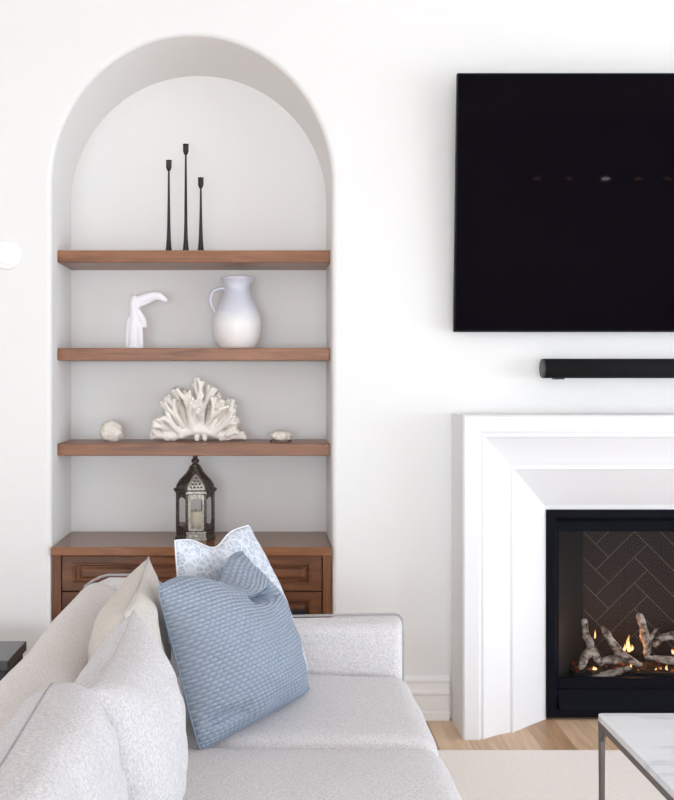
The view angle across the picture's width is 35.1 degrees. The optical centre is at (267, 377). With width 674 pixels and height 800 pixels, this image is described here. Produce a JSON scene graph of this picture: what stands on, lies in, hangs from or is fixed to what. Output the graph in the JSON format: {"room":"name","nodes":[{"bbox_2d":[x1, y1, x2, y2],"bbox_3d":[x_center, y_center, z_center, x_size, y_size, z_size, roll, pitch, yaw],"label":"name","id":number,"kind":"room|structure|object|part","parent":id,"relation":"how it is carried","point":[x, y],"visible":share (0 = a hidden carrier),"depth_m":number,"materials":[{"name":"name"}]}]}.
{"room":"living room","nodes":[
{"label":"living room","id":0,"kind":"room"},
{"bbox_2d":[0,0,673,718],"bbox_3d":[1.600,-0.225,4.412,9.200,3.150,0.425,0,0,0],"label":"wall","id":1,"kind":"structure","parent":0,"point":[330,125],"depth_m":4.20,"materials":[{"name":"white paint"}]},
{"bbox_2d":[0,240,21,269],"bbox_3d":[-1.031,-0.487,4.192,0.116,0.116,0.016,0,0,0],"label":"wall lamp","id":2,"kind":"object","parent":1,"relation":"attached to","point":[10,251],"visible":1,"depth_m":4.18,"materials":[{"name":"white paint"}]},
{"bbox_3d":[-1.031,-0.487,4.187,0.080,0.080,0.006,0,0,0],"label":"plate","id":3,"kind":"part","parent":2,"relation":"part of","materials":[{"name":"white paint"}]},
{"bbox_2d":[58,250,329,269],"bbox_3d":[-0.302,-0.495,4.472,1.110,0.050,0.304,0,0,0],"label":"wall shelf","id":4,"kind":"object","parent":1,"relation":"attached to","point":[71,259],"visible":1,"depth_m":4.32,"materials":[{"name":"brown wood"}]},
{"bbox_2d":[166,160,171,249],"bbox_3d":[-0.417,-0.718,4.460,0.030,0.395,0.030,0,0,0],"label":"candlestick","id":5,"kind":"object","parent":4,"relation":"on","point":[168,162],"visible":0.87,"depth_m":4.45,"materials":[{"name":"black metal"}]},
{"bbox_2d":[166,160,171,170],"bbox_3d":[-0.417,-0.892,4.460,0.026,0.046,0.026,0,0,0],"label":"candle cup","id":6,"kind":"object","parent":5,"relation":"on","point":[168,162],"depth_m":4.45,"materials":[{"name":"black metal"}]},
{"bbox_2d":[183,143,188,249],"bbox_3d":[-0.345,-0.751,4.460,0.030,0.463,0.030,0,0,0],"label":"candlestick","id":7,"kind":"object","parent":4,"relation":"on","point":[185,146],"visible":0.84,"depth_m":4.45,"materials":[{"name":"black metal"}]},
{"bbox_2d":[183,143,188,154],"bbox_3d":[-0.345,-0.960,4.460,0.026,0.046,0.026,0,0,0],"label":"candle cup","id":8,"kind":"object","parent":7,"relation":"on","point":[185,146],"depth_m":4.45,"materials":[{"name":"black metal"}]},
{"bbox_2d":[198,177,203,249],"bbox_3d":[-0.282,-0.681,4.460,0.030,0.322,0.030,0,0,0],"label":"candlestick","id":9,"kind":"object","parent":4,"relation":"on","point":[200,179],"visible":0.91,"depth_m":4.45,"materials":[{"name":"black metal"}]},
{"bbox_2d":[198,177,203,188],"bbox_3d":[-0.282,-0.819,4.460,0.026,0.046,0.026,0,0,0],"label":"candle cup","id":10,"kind":"object","parent":9,"relation":"on","point":[200,179],"depth_m":4.45,"materials":[{"name":"black metal"}]},
{"bbox_2d":[58,439,329,455],"bbox_3d":[-0.302,0.292,4.472,1.110,0.050,0.304,0,0,0],"label":"wall shelf","id":11,"kind":"object","parent":1,"relation":"attached to","point":[73,447],"visible":0.98,"depth_m":4.32,"materials":[{"name":"brown wood"}]},
{"bbox_2d":[99,420,122,441],"bbox_3d":[-0.656,0.221,4.449,0.100,0.092,0.077,0,0,0],"label":"lump","id":12,"kind":"object","parent":11,"relation":"on","point":[110,431],"visible":1,"depth_m":4.43,"materials":[{"name":"beige"}]},
{"bbox_2d":[149,377,246,440],"bbox_3d":[-0.293,0.131,4.457,0.413,0.269,0.171,0,0,0],"label":"coral","id":13,"kind":"object","parent":11,"relation":"on","point":[185,415],"visible":1,"depth_m":4.43,"materials":[{"name":"white"}]},
{"bbox_2d":[270,431,292,441],"bbox_3d":[0.055,0.243,4.421,0.099,0.047,0.078,0,0,0],"label":"shell","id":14,"kind":"object","parent":11,"relation":"on","point":[276,436],"visible":1,"depth_m":4.39,"materials":[{"name":"beige"}]},
{"bbox_2d":[58,348,329,360],"bbox_3d":[-0.302,-0.097,4.472,1.110,0.050,0.304,0,0,0],"label":"wall shelf","id":15,"kind":"object","parent":1,"relation":"attached to","point":[64,354],"visible":1,"depth_m":4.32,"materials":[{"name":"brown wood"}]},
{"bbox_2d":[125,291,167,347],"bbox_3d":[-0.512,-0.232,4.460,0.179,0.266,0.081,0,0,0],"label":"figurine","id":16,"kind":"object","parent":15,"relation":"on","point":[136,321],"visible":0.92,"depth_m":4.44,"materials":[{"name":"white ceramic"}]},
{"bbox_2d":[208,276,260,347],"bbox_3d":[-0.130,-0.273,4.460,0.204,0.301,0.204,0,0,-39],"label":"jug","id":17,"kind":"object","parent":15,"relation":"on","point":[237,319],"visible":0.97,"depth_m":4.39,"materials":[{"name":"ceramic"}]},
{"bbox_3d":[-0.210,-0.320,4.460,0.084,0.130,0.027,0,0,0],"label":"handle","id":18,"kind":"part","parent":17,"relation":"part of","materials":[{"name":"ceramic"}]},
{"bbox_2d":[404,675,449,720],"bbox_3d":[0.495,1.263,4.189,0.439,0.174,0.022,0,0,0],"label":"baseboard","id":19,"kind":"structure","parent":1,"relation":"attached to","point":[431,693],"depth_m":4.18,"materials":[{"name":"white paint"}]},
{"bbox_2d":[453,73,673,331],"bbox_3d":[1.651,-0.675,4.117,1.850,0.991,0.106,0,0,0],"label":"television","id":20,"kind":"object","parent":1,"relation":"attached to","point":[564,208],"visible":1,"depth_m":4.10,"materials":[{"name":"black"}]},
{"bbox_2d":[539,359,673,378],"bbox_3d":[1.660,-0.035,4.136,1.202,0.081,0.129,0,0,0],"label":"soundbar","id":21,"kind":"object","parent":1,"relation":"attached to","point":[548,368],"visible":1,"depth_m":4.08,"materials":[{"name":"black plastic"}]},
{"bbox_2d":[426,717,618,749],"bbox_3d":[1.600,1.400,-0.812,9.200,0.100,11.375,0,0,0],"label":"floor","id":22,"kind":"structure","parent":0,"point":[552,733],"depth_m":3.98,"materials":[{"name":"brown wood"}]},
{"bbox_2d":[0,641,25,680],"bbox_3d":[-1.146,1.150,3.697,0.548,0.400,0.275,0,0,0],"label":"side table","id":23,"kind":"object","parent":22,"relation":"on","point":[11,652],"visible":0.37,"depth_m":3.69,"materials":[{"name":"grey paint"}]},
{"bbox_2d":[51,532,331,620],"bbox_3d":[-0.302,1.010,4.405,1.110,0.681,0.435,0,0,0],"label":"base cabinet","id":24,"kind":"object","parent":22,"relation":"on","point":[301,562],"visible":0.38,"depth_m":4.21,"materials":[{"name":"brown wood"}]},
{"bbox_3d":[-0.302,0.950,4.223,1.032,0.201,0.033,0,0,0],"label":"drawer","id":25,"kind":"part","parent":24,"relation":"part of","materials":[{"name":"brown wood"}]},
{"bbox_3d":[-0.302,0.775,4.223,1.032,0.139,0.033,0,0,0],"label":"drawer","id":26,"kind":"part","parent":24,"relation":"part of","materials":[{"name":"brown wood"}]},
{"bbox_2d":[174,456,216,540],"bbox_3d":[-0.303,0.494,4.430,0.181,0.351,0.159,0,0,-7],"label":"lantern","id":27,"kind":"object","parent":24,"relation":"on","point":[195,484],"visible":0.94,"depth_m":4.38,"materials":[{"name":"brown metal"}]},
{"bbox_3d":[-0.379,0.554,4.421,0.010,0.164,0.010,0,0,-7],"label":"post","id":28,"kind":"part","parent":27,"relation":"part of","materials":[{"name":"brown metal"}]},
{"bbox_3d":[-0.355,0.554,4.391,0.005,0.151,0.072,0,0,-37],"label":"panel","id":29,"kind":"part","parent":27,"relation":"part of","materials":[{"name":"clear glass"}]},
{"bbox_3d":[-0.354,0.554,4.392,0.027,0.122,0.046,0,0,-7],"label":"glass","id":30,"kind":"part","parent":27,"relation":"part of","materials":[{"name":"clear glass"}]},
{"bbox_3d":[-0.333,0.554,4.360,0.010,0.164,0.010,0,0,-7],"label":"post","id":31,"kind":"part","parent":27,"relation":"part of","materials":[{"name":"brown metal"}]},
{"bbox_3d":[-0.303,0.471,4.430,0.169,0.017,0.146,0,0,-7],"label":"cornice","id":32,"kind":"part","parent":27,"relation":"part of","materials":[{"name":"brown metal"}]},
{"bbox_2d":[190,510,201,527],"bbox_3d":[-0.301,0.587,4.430,0.057,0.085,0.057,0,0,0],"label":"pillar candle","id":33,"kind":"object","parent":27,"relation":"in","point":[195,515],"visible":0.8,"depth_m":4.40,"materials":[{"name":"beige wax"}]},
{"bbox_3d":[-0.296,0.554,4.366,0.072,0.151,0.005,0,0,-7],"label":"door","id":34,"kind":"part","parent":27,"relation":"part of","materials":[{"name":"clear glass"}]},
{"bbox_3d":[-0.295,0.636,4.359,0.082,0.007,0.002,0,0,-7],"label":"plate","id":35,"kind":"part","parent":27,"relation":"part of","materials":[{"name":"grey metal"}]},
{"bbox_3d":[-0.297,0.430,4.381,0.071,0.064,0.037,0,0,-7],"label":"roof plate","id":36,"kind":"part","parent":27,"relation":"part of","materials":[{"name":"grey metal"}]},
{"bbox_3d":[-0.294,0.471,4.355,0.086,0.010,0.002,0,0,-7],"label":"cornice plate","id":37,"kind":"part","parent":27,"relation":"part of","materials":[{"name":"grey metal"}]},
{"bbox_3d":[-0.295,0.650,4.361,0.079,0.017,0.002,0,0,-7],"label":"plate","id":38,"kind":"part","parent":27,"relation":"part of","materials":[{"name":"grey metal"}]},
{"bbox_3d":[-0.294,0.663,4.356,0.084,0.010,0.002,0,0,-7],"label":"plate","id":39,"kind":"part","parent":27,"relation":"part of","materials":[{"name":"grey metal"}]},
{"bbox_3d":[-0.258,0.554,4.369,0.010,0.164,0.010,0,0,-7],"label":"post","id":40,"kind":"part","parent":27,"relation":"part of","materials":[{"name":"metal"}]},
{"bbox_3d":[-0.245,0.554,4.405,0.005,0.151,0.072,0,0,23],"label":"panel","id":41,"kind":"part","parent":27,"relation":"part of","materials":[{"name":"clear glass"}]},
{"bbox_3d":[-0.228,0.554,4.439,0.010,0.164,0.010,0,0,-7],"label":"post","id":42,"kind":"part","parent":27,"relation":"part of","materials":[{"name":"brown metal"}]},
{"bbox_3d":[0.123,0.935,4.206,0.060,0.032,0.020,0,0,0],"label":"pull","id":43,"kind":"part","parent":24,"relation":"part of","materials":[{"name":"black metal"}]},
{"bbox_2d":[438,750,666,799],"bbox_3d":[1.700,1.343,0.608,5.000,0.014,6.415,0,0,0],"label":"area rug","id":44,"kind":"object","parent":22,"relation":"on","point":[476,774],"visible":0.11,"depth_m":3.58,"materials":[{"name":"beige fabric"}]},
{"bbox_2d":[0,574,461,799],"bbox_3d":[-0.088,0.973,2.152,1.055,0.725,2.366,0,0,0],"label":"sofa","id":45,"kind":"object","parent":44,"relation":"on","point":[359,731],"visible":0.56,"depth_m":2.63,"materials":[{"name":"grey fabric"}]},
{"bbox_3d":[-0.471,0.927,2.119,0.287,0.606,2.239,0,0,0],"label":"backrest","id":46,"kind":"part","parent":45,"relation":"part of","materials":[{"name":"grey fabric"}]},
{"bbox_2d":[0,682,127,799],"bbox_3d":[-0.282,0.687,1.455,0.239,0.406,0.544,0,0,0],"label":"cushion","id":47,"kind":"object","parent":45,"relation":"on","point":[61,743],"visible":1,"depth_m":1.46,"materials":[{"name":"grey fabric"}]},
{"bbox_2d":[88,556,170,661],"bbox_3d":[-0.341,0.690,2.615,0.191,0.394,0.633,0,0,0],"label":"cushion","id":48,"kind":"object","parent":45,"relation":"on","point":[139,592],"visible":0.34,"depth_m":2.52,"materials":[{"name":"beige fabric"}]},
{"bbox_2d":[74,610,187,799],"bbox_3d":[-0.275,0.692,2.008,0.236,0.388,0.538,0,0,0],"label":"cushion","id":49,"kind":"object","parent":45,"relation":"on","point":[132,677],"visible":0.65,"depth_m":1.90,"materials":[{"name":"grey fabric"}]},
{"bbox_2d":[158,551,309,749],"bbox_3d":[-0.055,0.687,2.764,0.243,0.408,0.543,0,0,25],"label":"throw pillow","id":50,"kind":"object","parent":45,"relation":"on","point":[234,640],"visible":1,"depth_m":2.60,"materials":[{"name":"blue fabric"}]},
{"bbox_2d":[174,525,307,669],"bbox_3d":[-0.079,0.655,3.038,0.467,0.443,0.140,0,0,-42],"label":"throw pillow","id":51,"kind":"object","parent":45,"relation":"on","point":[192,557],"visible":0.3,"depth_m":2.96,"materials":[{"name":"fabric"}]},
{"bbox_3d":[-0.088,0.925,3.280,1.010,0.609,0.110,0,0,0],"label":"armrest","id":52,"kind":"part","parent":45,"relation":"part of","materials":[{"name":"grey fabric"}]},
{"bbox_2d":[177,675,438,756],"bbox_3d":[0.057,0.979,2.918,0.764,0.198,0.622,0,0,0],"label":"seat cushion","id":53,"kind":"object","parent":45,"relation":"on","point":[337,711],"depth_m":2.75,"materials":[{"name":"grey fabric"}]},
{"bbox_2d":[182,748,461,799],"bbox_3d":[0.057,0.979,2.235,0.764,0.198,0.736,0,0,0],"label":"seat cushion","id":54,"kind":"object","parent":45,"relation":"on","point":[212,773],"depth_m":2.37,"materials":[{"name":"grey fabric"}]},
{"bbox_2d":[598,713,673,799],"bbox_3d":[1.387,1.132,2.483,0.946,0.405,0.927,0,0,0],"label":"coffee table","id":55,"kind":"object","parent":44,"relation":"on","point":[646,739],"visible":1,"depth_m":2.76,"materials":[{"name":"white stone"}]},
{"bbox_3d":[0.948,1.145,2.914,0.065,0.379,0.066,0,0,0],"label":"leg","id":56,"kind":"part","parent":55,"relation":"part of","materials":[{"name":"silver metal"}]},
{"bbox_2d":[452,413,673,739],"bbox_3d":[1.650,0.744,4.078,1.846,1.212,0.242,0,0,0],"label":"fireplace surround","id":57,"kind":"object","parent":22,"relation":"on","point":[507,468],"visible":1,"depth_m":4.03,"materials":[{"name":"white paint"}]},
{"bbox_2d":[546,509,673,716],"bbox_3d":[1.650,0.929,4.452,1.100,0.817,0.535,0,0,0],"label":"fireplace insert","id":58,"kind":"object","parent":22,"relation":"on","point":[605,567],"depth_m":4.42,"materials":[{"name":"black paint"}]},
{"bbox_2d":[578,618,603,669],"bbox_3d":[1.338,1.103,4.388,0.097,0.193,0.111,0,0,24],"label":"log","id":59,"kind":"object","parent":58,"relation":"on","point":[590,651],"visible":1,"depth_m":4.39,"materials":[{"name":"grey wood"}]},
{"bbox_2d":[591,666,631,676],"bbox_3d":[1.406,1.201,4.340,0.174,0.037,0.033,0,0,-9],"label":"log","id":60,"kind":"object","parent":58,"relation":"on","point":[617,671],"visible":1,"depth_m":4.33,"materials":[{"name":"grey wood"}]},
{"bbox_2d":[601,655,624,664],"bbox_3d":[1.422,1.169,4.398,0.126,0.039,0.041,0,0,-18],"label":"log","id":61,"kind":"object","parent":58,"relation":"on","point":[611,659],"visible":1,"depth_m":4.38,"materials":[{"name":"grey wood"}]},
{"bbox_3d":[1.650,1.138,4.428,0.800,0.164,0.185,0,0,0],"label":"gas burner","id":62,"kind":"part","parent":58,"relation":"part of","materials":[{"name":"grey wood"}]},
{"bbox_2d":[600,626,642,666],"bbox_3d":[1.464,1.113,4.398,0.166,0.157,0.043,0,0,22],"label":"log","id":63,"kind":"object","parent":58,"relation":"on","point":[613,644],"visible":1,"depth_m":4.39,"materials":[{"name":"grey wood"}]},
{"bbox_2d":[569,661,673,676],"bbox_3d":[1.650,1.213,4.428,0.800,0.014,0.185,0,0,0],"label":"tray","id":64,"kind":"object","parent":58,"relation":"on","point":[649,668],"depth_m":4.36,"materials":[{"name":"black metal"}]},
{"bbox_2d":[636,613,658,656],"bbox_3d":[1.592,1.074,4.433,0.098,0.176,0.069,0,0,0],"label":"log","id":65,"kind":"object","parent":58,"relation":"on","point":[646,639],"visible":0.98,"depth_m":4.43,"materials":[{"name":"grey wood"}]},
{"bbox_2d":[644,655,673,664],"bbox_3d":[1.682,1.169,4.366,0.261,0.056,0.040,0,0,0],"label":"log","id":66,"kind":"object","parent":58,"relation":"on","point":[669,660],"visible":1,"depth_m":4.36,"materials":[{"name":"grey wood"}]},
{"bbox_2d":[652,631,673,646],"bbox_3d":[1.711,1.113,4.440,0.206,0.103,0.046,0,0,7],"label":"log","id":67,"kind":"object","parent":58,"relation":"on","point":[667,636],"visible":1,"depth_m":4.44,"materials":[{"name":"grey wood"}]}
]}

